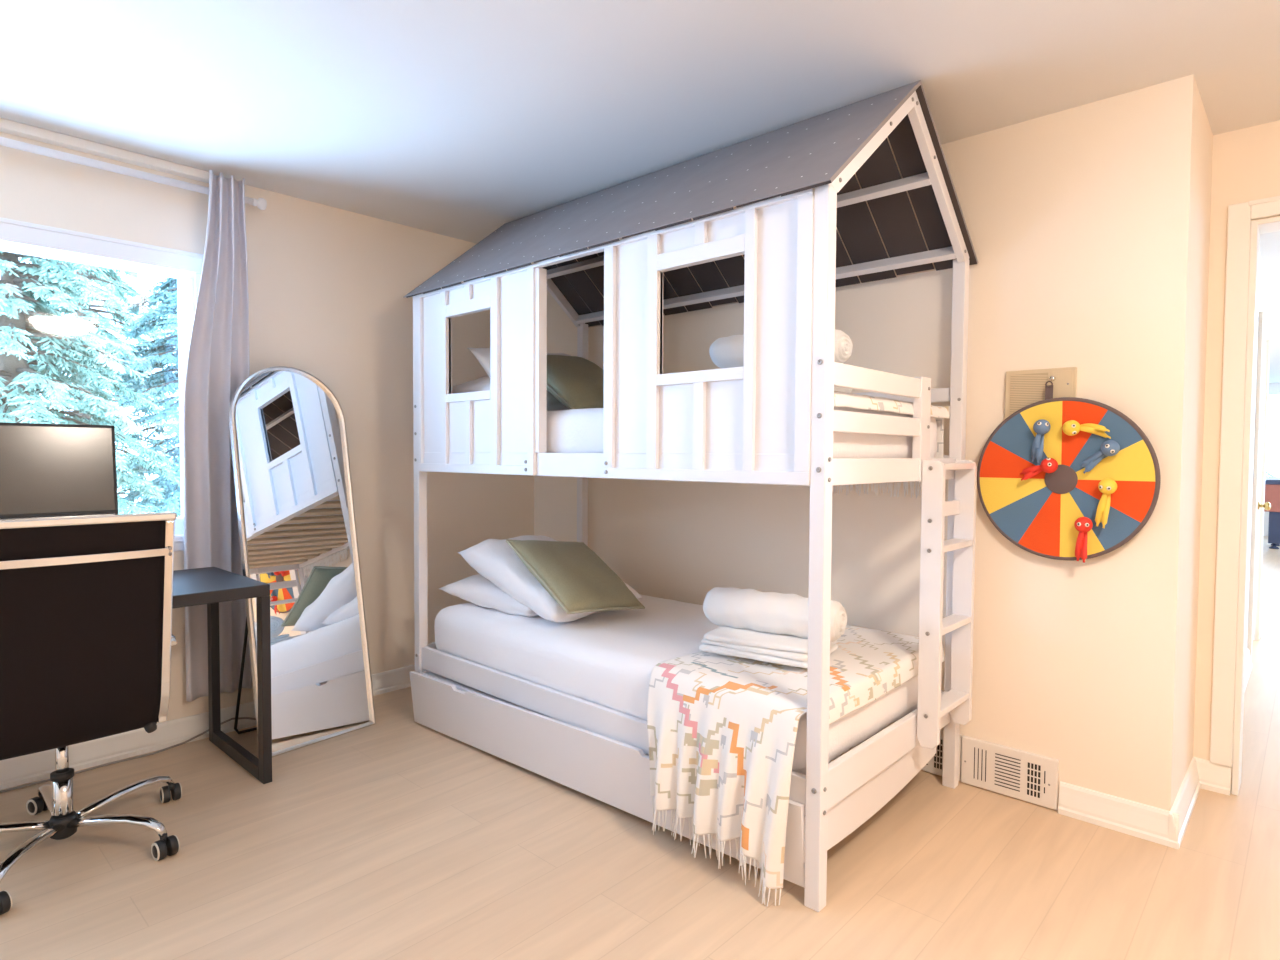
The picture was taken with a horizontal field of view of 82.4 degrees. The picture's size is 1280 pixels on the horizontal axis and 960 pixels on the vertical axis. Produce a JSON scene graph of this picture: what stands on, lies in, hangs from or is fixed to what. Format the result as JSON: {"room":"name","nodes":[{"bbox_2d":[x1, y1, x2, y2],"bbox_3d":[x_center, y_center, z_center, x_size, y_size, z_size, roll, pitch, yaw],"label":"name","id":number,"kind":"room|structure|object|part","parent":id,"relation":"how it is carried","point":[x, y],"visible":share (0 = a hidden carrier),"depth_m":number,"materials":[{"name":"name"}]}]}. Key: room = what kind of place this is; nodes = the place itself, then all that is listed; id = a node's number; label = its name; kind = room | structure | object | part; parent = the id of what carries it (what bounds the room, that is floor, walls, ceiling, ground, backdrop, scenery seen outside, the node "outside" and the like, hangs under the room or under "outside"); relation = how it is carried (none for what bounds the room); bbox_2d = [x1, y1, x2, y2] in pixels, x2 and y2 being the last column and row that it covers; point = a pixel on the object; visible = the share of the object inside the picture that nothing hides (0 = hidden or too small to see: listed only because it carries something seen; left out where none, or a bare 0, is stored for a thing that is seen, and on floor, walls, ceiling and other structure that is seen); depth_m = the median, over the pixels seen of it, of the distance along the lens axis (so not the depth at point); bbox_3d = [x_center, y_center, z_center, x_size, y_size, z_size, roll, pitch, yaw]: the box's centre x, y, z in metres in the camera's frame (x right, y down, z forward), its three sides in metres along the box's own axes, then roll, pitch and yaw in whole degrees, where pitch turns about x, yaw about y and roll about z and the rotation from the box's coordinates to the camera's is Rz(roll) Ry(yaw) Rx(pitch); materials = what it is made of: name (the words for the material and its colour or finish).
{"room":"bedroom","nodes":[
{"label":"bedroom","id":0,"kind":"room"},
{"bbox_2d":[0,132,533,722],"bbox_3d":[-1.942,-0.099,3.268,0.200,2.440,5.020,2,3,43],"label":"wall","id":1,"kind":"structure","parent":0,"point":[328,285],"depth_m":3.67,"materials":[{"name":"paint"}]},
{"bbox_2d":[0,217,203,550],"bbox_3d":[-2.705,-0.310,2.346,0.120,1.267,2.480,2,3,43],"label":"window","id":2,"kind":"structure","parent":1,"relation":"in","point":[19,237],"depth_m":2.96,"materials":[{"name":"white plastic"}]},
{"bbox_3d":[-2.669,-0.339,2.312,0.018,1.207,2.480,2,3,43],"label":"casing","id":3,"kind":"part","parent":2,"relation":"part of","materials":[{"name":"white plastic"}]},
{"bbox_3d":[-2.708,0.290,2.367,0.120,0.066,2.480,2,3,43],"label":"sill","id":4,"kind":"part","parent":2,"relation":"part of","materials":[{"name":"white plastic"}]},
{"bbox_2d":[0,118,213,182],"bbox_3d":[-2.694,-1.270,2.223,0.050,0.035,2.515,2,3,43],"label":"trim","id":5,"kind":"structure","parent":1,"relation":"attached to","point":[6,126],"depth_m":2.84,"materials":[{"name":"paint"}]},
{"bbox_2d":[0,137,266,209],"bbox_3d":[-2.598,-1.187,2.286,0.111,0.075,2.691,2,3,43],"label":"curtain rod","id":6,"kind":"object","parent":1,"relation":"attached to","point":[261,203],"visible":0.91,"depth_m":2.83,"materials":[{"name":"white metal"}]},
{"bbox_2d":[182,170,251,701],"bbox_3d":[-1.804,-0.173,3.136,0.134,2.227,0.260,2,3,43],"label":"curtain","id":7,"kind":"object","parent":6,"relation":"hanging from","point":[218,359],"visible":0.79,"depth_m":3.14,"materials":[{"name":"white fabric"}]},
{"bbox_2d":[0,665,414,789],"bbox_3d":[-2.110,1.078,2.967,0.028,0.105,4.300,2,3,43],"label":"baseboard","id":8,"kind":"structure","parent":1,"relation":"attached to","point":[24,769],"depth_m":3.00,"materials":[{"name":"paint"}]},
{"bbox_2d":[0,536,1279,959],"bbox_3d":[4.615,1.135,5.398,6.600,0.100,17.000,2,3,43],"label":"floor","id":9,"kind":"structure","parent":0,"point":[398,837],"depth_m":2.17,"materials":[{"name":"brown wood"}]},
{"bbox_2d":[0,511,181,914],"bbox_3d":[-1.826,0.624,2.285,0.736,1.064,0.729,2,3,43],"label":"office chair","id":10,"kind":"object","parent":9,"relation":"on","point":[87,638],"visible":1,"depth_m":2.10,"materials":[{"name":"black leather"}]},
{"bbox_3d":[-1.969,1.068,2.198,0.319,0.059,0.041,-1,2,-30],"label":"leg","id":11,"kind":"part","parent":10,"relation":"part of","materials":[{"name":"silver metal"}]},
{"bbox_3d":[-1.769,1.072,2.107,0.041,0.059,0.319,0,2,-12],"label":"leg","id":12,"kind":"part","parent":10,"relation":"part of","materials":[{"name":"silver metal"}]},
{"bbox_3d":[-1.945,1.060,2.417,0.319,0.059,0.042,2,3,43],"label":"leg","id":13,"kind":"part","parent":10,"relation":"part of","materials":[{"name":"silver metal"}]},
{"bbox_3d":[-1.622,0.444,2.101,0.176,0.662,0.416,2,3,43],"label":"backrest","id":14,"kind":"part","parent":10,"relation":"part of","materials":[{"name":"black fabric"}]},
{"bbox_3d":[-1.621,1.067,2.270,0.319,0.059,0.041,1,2,6],"label":"leg","id":15,"kind":"part","parent":10,"relation":"part of","materials":[{"name":"silver metal"}]},
{"bbox_3d":[-1.730,1.060,2.461,0.041,0.059,0.319,1,2,24],"label":"leg","id":16,"kind":"part","parent":10,"relation":"part of","materials":[{"name":"silver metal"}]},
{"bbox_3d":[-1.621,0.435,2.401,0.569,0.645,0.026,2,3,43],"label":"frame","id":17,"kind":"part","parent":10,"relation":"part of","materials":[{"name":"beige wood"}]},
{"bbox_3d":[-1.625,0.593,2.437,0.429,0.231,0.044,2,3,43],"label":"armrest","id":18,"kind":"part","parent":10,"relation":"part of","materials":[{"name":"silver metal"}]},
{"bbox_2d":[0,717,255,792],"bbox_3d":[-2.213,1.102,2.791,0.043,0.064,1.701,2,3,43],"label":"power cable","id":19,"kind":"object","parent":9,"relation":"on","point":[251,718],"visible":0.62,"depth_m":2.94,"materials":[{"name":"grey plastic"}]},
{"bbox_2d":[172,567,271,783],"bbox_3d":[-2.034,0.771,2.507,0.614,0.752,1.240,2,3,43],"label":"desk","id":20,"kind":"object","parent":9,"relation":"on","point":[210,586],"visible":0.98,"depth_m":2.75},
{"bbox_2d":[0,422,117,518],"bbox_3d":[-2.163,0.096,2.565,0.200,0.592,0.545,2,3,43],"label":"computer monitor","id":21,"kind":"object","parent":20,"relation":"on","point":[47,470],"visible":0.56,"depth_m":2.63,"materials":[{"name":"black plastic"}]},
{"bbox_2d":[229,366,375,757],"bbox_3d":[-1.509,0.312,3.242,0.371,1.636,0.512,2,3,37],"label":"floor mirror","id":22,"kind":"object","parent":9,"relation":"on","point":[296,514],"visible":0.98,"depth_m":3.21,"materials":[{"name":"silver metal"}]},
{"bbox_2d":[410,670,935,886],"bbox_3d":[0.018,1.001,3.027,2.022,0.280,0.982,2,3,43],"label":"drawer","id":23,"kind":"object","parent":9,"relation":"on","point":[612,772],"visible":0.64,"depth_m":2.60,"materials":[{"name":"white paint"}]},
{"bbox_3d":[0.772,0.993,2.364,0.016,0.140,0.930,2,3,43],"label":"panel","id":24,"kind":"part","parent":23,"relation":"part of","materials":[{"name":"white paint"}]},
{"bbox_2d":[403,80,977,911],"bbox_3d":[0.097,-0.070,3.036,2.176,2.420,1.128,2,3,43],"label":"bunk bed","id":25,"kind":"object","parent":9,"relation":"on","point":[771,223],"visible":0.94,"depth_m":2.46,"materials":[{"name":"white paint"}]},
{"bbox_3d":[-1.015,0.136,3.382,0.046,1.972,0.044,2,3,43],"label":"post","id":26,"kind":"part","parent":25,"relation":"part of","materials":[{"name":"white paint"}]},
{"bbox_3d":[-0.673,0.810,3.777,0.026,0.102,0.972,2,3,43],"label":"rail","id":27,"kind":"part","parent":25,"relation":"part of","materials":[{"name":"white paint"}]},
{"bbox_3d":[-0.693,-0.425,3.062,0.830,0.791,0.012,2,3,43],"label":"panel","id":28,"kind":"part","parent":25,"relation":"part of","materials":[{"name":"white paint"}]},
{"bbox_3d":[-0.325,0.114,4.127,0.046,1.972,0.044,2,3,43],"label":"post","id":29,"kind":"part","parent":25,"relation":"part of","materials":[{"name":"white paint"}]},
{"bbox_3d":[-0.266,0.849,2.709,2.006,0.102,0.024,2,3,43],"label":"rail","id":30,"kind":"part","parent":25,"relation":"part of","materials":[{"name":"white paint"}]},
{"bbox_3d":[-0.266,-0.813,2.641,2.006,0.035,0.028,2,3,43],"label":"eave rail","id":31,"kind":"part","parent":25,"relation":"part of","materials":[{"name":"white paint"}]},
{"bbox_3d":[-0.261,-0.055,2.678,2.006,0.088,0.024,2,3,43],"label":"rail","id":32,"kind":"part","parent":25,"relation":"part of","materials":[{"name":"white paint"}]},
{"bbox_2d":[434,594,917,774],"bbox_3d":[0.070,0.719,3.066,1.975,0.248,0.981,2,3,43],"label":"mattress","id":33,"kind":"object","parent":25,"relation":"on","point":[608,659],"visible":0.45,"depth_m":2.80,"materials":[{"name":"white fabric"}]},
{"bbox_2d":[439,574,538,616],"bbox_3d":[-0.524,0.524,3.500,0.620,0.173,0.600,2,3,38],"label":"pillow","id":34,"kind":"object","parent":33,"relation":"on","point":[476,589],"visible":0.29,"depth_m":3.30,"materials":[{"name":"white fabric"}]},
{"bbox_2d":[457,535,641,621],"bbox_3d":[-0.414,0.426,3.306,0.697,0.314,0.499,2,3,43],"label":"pillow","id":35,"kind":"object","parent":33,"relation":"on","point":[495,560],"visible":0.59,"depth_m":3.15,"materials":[{"name":"white fabric"}]},
{"bbox_2d":[506,539,644,613],"bbox_3d":[-0.275,0.408,3.156,0.409,0.312,0.503,2,3,40],"label":"cushion","id":36,"kind":"object","parent":33,"relation":"on","point":[574,575],"visible":1,"depth_m":3.06,"materials":[{"name":"green fabric"}]},
{"bbox_2d":[647,625,944,905],"bbox_3d":[0.550,0.881,2.534,0.585,0.554,1.094,2,3,43],"label":"throw blanket","id":37,"kind":"object","parent":33,"relation":"on","point":[722,729],"visible":0.72,"depth_m":2.20,"materials":[{"name":"white fabric"}]},
{"bbox_2d":[699,626,837,667],"bbox_3d":[0.447,0.559,2.533,0.401,0.068,0.304,2,2,33],"label":"folded towel","id":38,"kind":"object","parent":37,"relation":"on","point":[789,650],"visible":0.71,"depth_m":2.43,"materials":[{"name":"white fabric"}]},
{"bbox_2d":[703,587,846,641],"bbox_3d":[0.460,0.463,2.547,0.507,0.148,0.162,2,2,33],"label":"bolster pillow","id":39,"kind":"object","parent":38,"relation":"on","point":[767,612],"visible":0.88,"depth_m":2.50,"materials":[{"name":"white fabric"}]},
{"bbox_3d":[0.182,-0.392,2.252,0.796,0.791,0.012,2,3,43],"label":"panel","id":40,"kind":"part","parent":25,"relation":"part of","materials":[{"name":"white paint"}]},
{"bbox_2d":[547,407,936,457],"bbox_3d":[0.085,-0.175,3.045,1.973,0.213,0.942,2,3,43],"label":"mattress","id":41,"kind":"object","parent":25,"relation":"on","point":[571,430],"visible":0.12,"depth_m":2.63,"materials":[{"name":"white fabric"}]},
{"bbox_2d":[452,375,490,393],"bbox_3d":[-0.528,-0.394,3.518,0.700,0.222,0.499,-2,3,-43],"label":"pillow","id":42,"kind":"object","parent":41,"relation":"on","point":[483,383],"visible":0.11,"depth_m":3.34,"materials":[{"name":"white fabric"}]},
{"bbox_2d":[468,348,570,410],"bbox_3d":[-0.426,-0.460,3.448,0.347,0.341,0.694,2,3,40],"label":"pillow","id":43,"kind":"object","parent":41,"relation":"on","point":[482,355],"visible":0.09,"depth_m":3.27,"materials":[{"name":"white fabric"}]},
{"bbox_2d":[547,355,603,408],"bbox_3d":[-0.266,-0.434,3.300,0.392,0.293,0.483,2,3,40],"label":"cushion","id":44,"kind":"object","parent":41,"relation":"on","point":[576,382],"visible":0.53,"depth_m":3.15,"materials":[{"name":"green fabric"}]},
{"bbox_2d":[809,391,949,497],"bbox_3d":[0.623,-0.101,2.579,0.590,0.356,0.954,2,3,43],"label":"throw blanket","id":45,"kind":"object","parent":41,"relation":"on","point":[841,399],"visible":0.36,"depth_m":2.60,"materials":[{"name":"white fabric"}]},
{"bbox_2d":[834,386,851,392],"bbox_3d":[0.466,-0.333,2.503,0.465,0.106,0.268,2,3,40],"label":"folded towel","id":46,"kind":"object","parent":45,"relation":"on","point":[846,390],"visible":0.03,"depth_m":2.39,"materials":[{"name":"white fabric"}]},
{"bbox_2d":[709,329,852,367],"bbox_3d":[0.468,-0.442,2.500,0.140,0.142,0.537,-2,3,-45],"label":"rolled towel","id":47,"kind":"object","parent":46,"relation":"on","point":[725,352],"visible":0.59,"depth_m":2.55,"materials":[{"name":"white fabric"}]},
{"bbox_3d":[0.491,0.193,1.989,0.046,1.972,0.044,2,3,43],"label":"post","id":48,"kind":"part","parent":25,"relation":"part of","materials":[{"name":"white paint"}]},
{"bbox_3d":[0.723,-0.171,2.239,0.024,0.060,0.655,2,3,43],"label":"guard rail","id":49,"kind":"part","parent":25,"relation":"part of","materials":[{"name":"white paint"}]},
{"bbox_3d":[0.724,-0.300,2.235,0.024,0.064,0.655,2,3,43],"label":"guard rail","id":50,"kind":"part","parent":25,"relation":"part of","materials":[{"name":"white paint"}]},
{"bbox_3d":[0.826,0.861,2.390,0.024,0.114,0.972,2,3,43],"label":"rail","id":51,"kind":"part","parent":25,"relation":"part of","materials":[{"name":"white paint"}]},
{"bbox_3d":[0.832,-0.032,2.359,0.024,0.076,0.972,2,3,43],"label":"rail","id":52,"kind":"part","parent":25,"relation":"part of","materials":[{"name":"white paint"}]},
{"bbox_3d":[0.431,-0.347,3.414,2.006,0.052,0.022,2,3,43],"label":"guard rail","id":53,"kind":"part","parent":25,"relation":"part of","materials":[{"name":"white paint"}]},
{"bbox_3d":[0.958,-0.172,2.489,0.030,0.352,0.080,2,3,43],"label":"guard post","id":54,"kind":"part","parent":25,"relation":"part of","materials":[{"name":"white paint"}]},
{"bbox_3d":[1.180,0.171,2.734,0.046,1.972,0.044,2,3,43],"label":"post","id":55,"kind":"part","parent":25,"relation":"part of","materials":[{"name":"white paint"}]},
{"bbox_3d":[1.185,0.412,2.680,0.070,0.970,0.024,2,3,43],"label":"ladder rail","id":56,"kind":"part","parent":25,"relation":"part of","materials":[{"name":"white paint"}]},
{"bbox_2d":[1264,480,1279,548],"bbox_3d":[9.246,0.486,9.952,1.240,0.935,0.920,2,3,43],"label":"table","id":57,"kind":"object","parent":9,"relation":"on","point":[1272,487],"visible":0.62,"depth_m":10.04,"materials":[{"name":"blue wood"}]},
{"bbox_3d":[9.248,0.044,9.936,1.240,0.050,0.680,2,3,43],"label":"rail","id":58,"kind":"part","parent":57,"relation":"part of","materials":[{"name":"blue"}]},
{"bbox_3d":[8.765,0.656,10.095,0.130,0.440,0.110,2,3,43],"label":"leg","id":59,"kind":"part","parent":57,"relation":"part of","materials":[{"name":"blue"}]},
{"bbox_2d":[0,0,1279,382],"bbox_3d":[4.629,-1.413,5.310,6.600,0.120,17.000,2,3,43],"label":"ceiling","id":60,"kind":"structure","parent":0,"point":[464,120],"depth_m":2.32,"materials":[{"name":"white paint"}]},
{"bbox_2d":[534,74,1212,810],"bbox_3d":[0.777,-0.098,3.681,3.230,2.440,0.720,2,3,43],"label":"wall","id":61,"kind":"structure","parent":0,"point":[1088,225],"depth_m":2.61,"materials":[{"name":"paint"}]},
{"bbox_2d":[921,729,961,780],"bbox_3d":[1.103,1.058,2.904,0.328,0.178,0.026,2,3,43],"label":"air vent","id":62,"kind":"object","parent":61,"relation":"in","point":[935,765],"visible":0.27,"depth_m":2.84,"materials":[{"name":"white metal"}]},
{"bbox_2d":[961,735,1058,809],"bbox_3d":[1.347,1.068,2.679,0.328,0.178,0.026,2,3,43],"label":"air vent","id":63,"kind":"object","parent":61,"relation":"in","point":[1023,775],"visible":1,"depth_m":2.67,"materials":[{"name":"white metal"}]},
{"bbox_2d":[1005,367,1076,418],"bbox_3d":[1.408,-0.264,2.580,0.225,0.254,0.031,2,3,43],"label":"intercom","id":64,"kind":"object","parent":61,"relation":"attached to","point":[1023,388],"visible":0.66,"depth_m":2.58,"materials":[{"name":"beige plastic"}]},
{"bbox_2d":[1010,375,1047,413],"bbox_3d":[1.381,-0.267,2.600,0.120,0.221,0.002,2,3,43],"label":"speaker grille","id":65,"kind":"object","parent":64,"relation":"attached to","point":[1025,390],"depth_m":2.60,"materials":[{"name":"beige plastic"}]},
{"bbox_3d":[1.458,-0.266,2.531,0.066,0.223,0.003,2,3,43],"label":"control panel","id":66,"kind":"part","parent":64,"relation":"part of","materials":[{"name":"beige plastic"}]},
{"bbox_2d":[977,381,1160,560],"bbox_3d":[1.449,-0.032,2.513,0.561,0.620,0.022,2,4,44],"label":"board","id":67,"kind":"object","parent":61,"relation":"attached to","point":[1038,514],"visible":0.92,"depth_m":2.50,"materials":[{"name":"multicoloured fabric"}]},
{"bbox_2d":[1020,458,1057,480],"bbox_3d":[1.376,-0.037,2.529,0.122,0.082,0.053,2,3,43],"label":"ball dart","id":68,"kind":"object","parent":67,"relation":"attached to","point":[1048,465],"visible":1,"depth_m":2.51,"materials":[{"name":"red fabric"}]},
{"bbox_2d":[1031,419,1050,462],"bbox_3d":[1.383,-0.134,2.522,0.055,0.150,0.051,1,2,24],"label":"ball dart","id":69,"kind":"object","parent":67,"relation":"attached to","point":[1041,427],"visible":1,"depth_m":2.52,"materials":[{"name":"blue"}]},
{"bbox_2d":[1074,517,1092,562],"bbox_3d":[1.479,0.199,2.441,0.053,0.153,0.052,2,3,43],"label":"ball dart","id":70,"kind":"object","parent":67,"relation":"attached to","point":[1083,525],"visible":1,"depth_m":2.44,"materials":[{"name":"red"}]},
{"bbox_2d":[1062,420,1110,438],"bbox_3d":[1.481,-0.168,2.429,0.138,0.064,0.051,2,3,43],"label":"ball dart","id":71,"kind":"object","parent":67,"relation":"attached to","point":[1071,427],"visible":1,"depth_m":2.43,"materials":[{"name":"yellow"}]},
{"bbox_2d":[1080,440,1119,473],"bbox_3d":[1.509,-0.075,2.405,0.115,0.112,0.052,2,3,43],"label":"ball dart","id":72,"kind":"object","parent":67,"relation":"attached to","point":[1109,447],"visible":1,"depth_m":2.40,"materials":[{"name":"blue fabric"}]},
{"bbox_2d":[1095,478,1116,527],"bbox_3d":[1.525,0.076,2.395,0.061,0.164,0.052,2,3,43],"label":"ball dart","id":73,"kind":"object","parent":67,"relation":"attached to","point":[1107,486],"visible":1,"depth_m":2.40,"materials":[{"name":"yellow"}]},
{"bbox_2d":[1058,781,1178,848],"bbox_3d":[1.595,1.117,2.450,0.339,0.105,0.028,2,3,43],"label":"baseboard","id":74,"kind":"structure","parent":61,"relation":"attached to","point":[1143,821],"depth_m":2.44,"materials":[{"name":"paint"}]},
{"bbox_2d":[1168,757,1200,848],"bbox_3d":[1.913,1.115,2.559,0.028,0.105,0.614,2,3,43],"label":"baseboard","id":75,"kind":"structure","parent":61,"relation":"attached to","point":[1186,798],"depth_m":2.52,"materials":[{"name":"paint"}]},
{"bbox_2d":[1193,120,1279,786],"bbox_3d":[2.995,-0.028,2.031,2.270,2.440,0.130,2,3,43],"label":"wall","id":76,"kind":"structure","parent":0,"point":[1245,161],"depth_m":2.72,"materials":[{"name":"paint"}]},
{"bbox_2d":[1194,757,1231,795],"bbox_3d":[2.144,1.110,2.745,0.115,0.105,0.028,2,3,43],"label":"baseboard","id":77,"kind":"structure","parent":76,"relation":"attached to","point":[1214,777],"depth_m":2.73,"materials":[{"name":"paint"}]},
{"bbox_2d":[1210,196,1279,795],"bbox_3d":[2.554,0.091,2.432,0.981,2.168,0.170,2,3,43],"label":"trim","id":78,"kind":"structure","parent":76,"relation":"attached to","point":[1243,234],"depth_m":2.68,"materials":[{"name":"paint"}]},
{"bbox_2d":[1246,254,1269,649],"bbox_3d":[3.235,-0.097,4.063,0.220,2.440,3.180,2,3,43],"label":"wall","id":79,"kind":"structure","parent":0,"point":[1263,288],"depth_m":4.55,"materials":[{"name":"paint"}]},
{"bbox_2d":[1244,648,1252,692],"bbox_3d":[2.946,1.085,3.616,0.028,0.105,2.080,2,3,43],"label":"baseboard","id":80,"kind":"structure","parent":79,"relation":"attached to","point":[1248,662],"depth_m":4.19,"materials":[{"name":"paint"}]},
{"bbox_2d":[1247,311,1270,659],"bbox_3d":[3.962,0.051,4.675,0.094,2.110,0.900,2,3,43],"label":"door","id":81,"kind":"structure","parent":79,"relation":"in","point":[1263,328],"depth_m":4.75,"materials":[{"name":"white paint"}]},
{"bbox_3d":[4.182,0.174,4.898,0.067,0.058,0.058,2,3,43],"label":"knob","id":82,"kind":"part","parent":81,"relation":"part of","materials":[{"name":"gold metal"}]},
{"bbox_2d":[1263,383,1279,535],"bbox_3d":[10.768,-0.298,11.109,5.400,2.440,0.200,2,3,43],"label":"wall","id":83,"kind":"structure","parent":0,"point":[1273,387],"depth_m":11.68,"materials":[{"name":"paint"}]},
{"bbox_2d":[1265,392,1279,479],"bbox_3d":[10.957,-0.669,10.856,3.400,1.400,0.060,2,3,43],"label":"window","id":84,"kind":"structure","parent":83,"relation":"in","point":[1269,393],"depth_m":11.63,"materials":[{"name":"white plastic"}]},
{"label":"outside","id":85,"kind":"structure","parent":0,"visible":0},
{"bbox_3d":[16.151,1.306,15.374,22.000,0.200,13.300,2,3,43],"label":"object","id":86,"kind":"structure","parent":85,"visible":0},
{"bbox_2d":[1265,471,1275,476],"bbox_3d":[11.557,-0.719,15.034,2.944,4.582,3.115,-1,2,-24],"label":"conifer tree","id":87,"kind":"object","parent":86,"relation":"on","point":[1267,474],"visible":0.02,"depth_m":14.57,"materials":[{"name":"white plant"}]},
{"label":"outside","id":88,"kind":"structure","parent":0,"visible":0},
{"bbox_3d":[-5.357,1.647,7.013,5.000,0.150,2.400,2,3,43],"label":"ground","id":89,"kind":"structure","parent":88,"visible":0},
{"bbox_2d":[0,251,180,513],"bbox_3d":[-4.179,0.020,4.945,2.932,4.140,2.784,-1,2,-32],"label":"conifer tree","id":90,"kind":"object","parent":89,"relation":"on","point":[26,320],"visible":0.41,"depth_m":5.00,"materials":[{"name":"green plant"}]},
{"bbox_2d":[25,259,174,509],"bbox_3d":[-6.700,-0.656,8.552,3.862,5.468,3.823,-1,2,-32],"label":"conifer tree","id":91,"kind":"object","parent":89,"relation":"on","point":[116,291],"visible":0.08,"depth_m":8.47,"materials":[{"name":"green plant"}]},
{"bbox_2d":[88,273,180,516],"bbox_3d":[-3.829,-0.132,6.366,2.831,4.331,3.092,2,2,37],"label":"conifer tree","id":92,"kind":"object","parent":89,"relation":"on","point":[161,353],"visible":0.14,"depth_m":6.01,"materials":[{"name":"green plant"}]}
]}

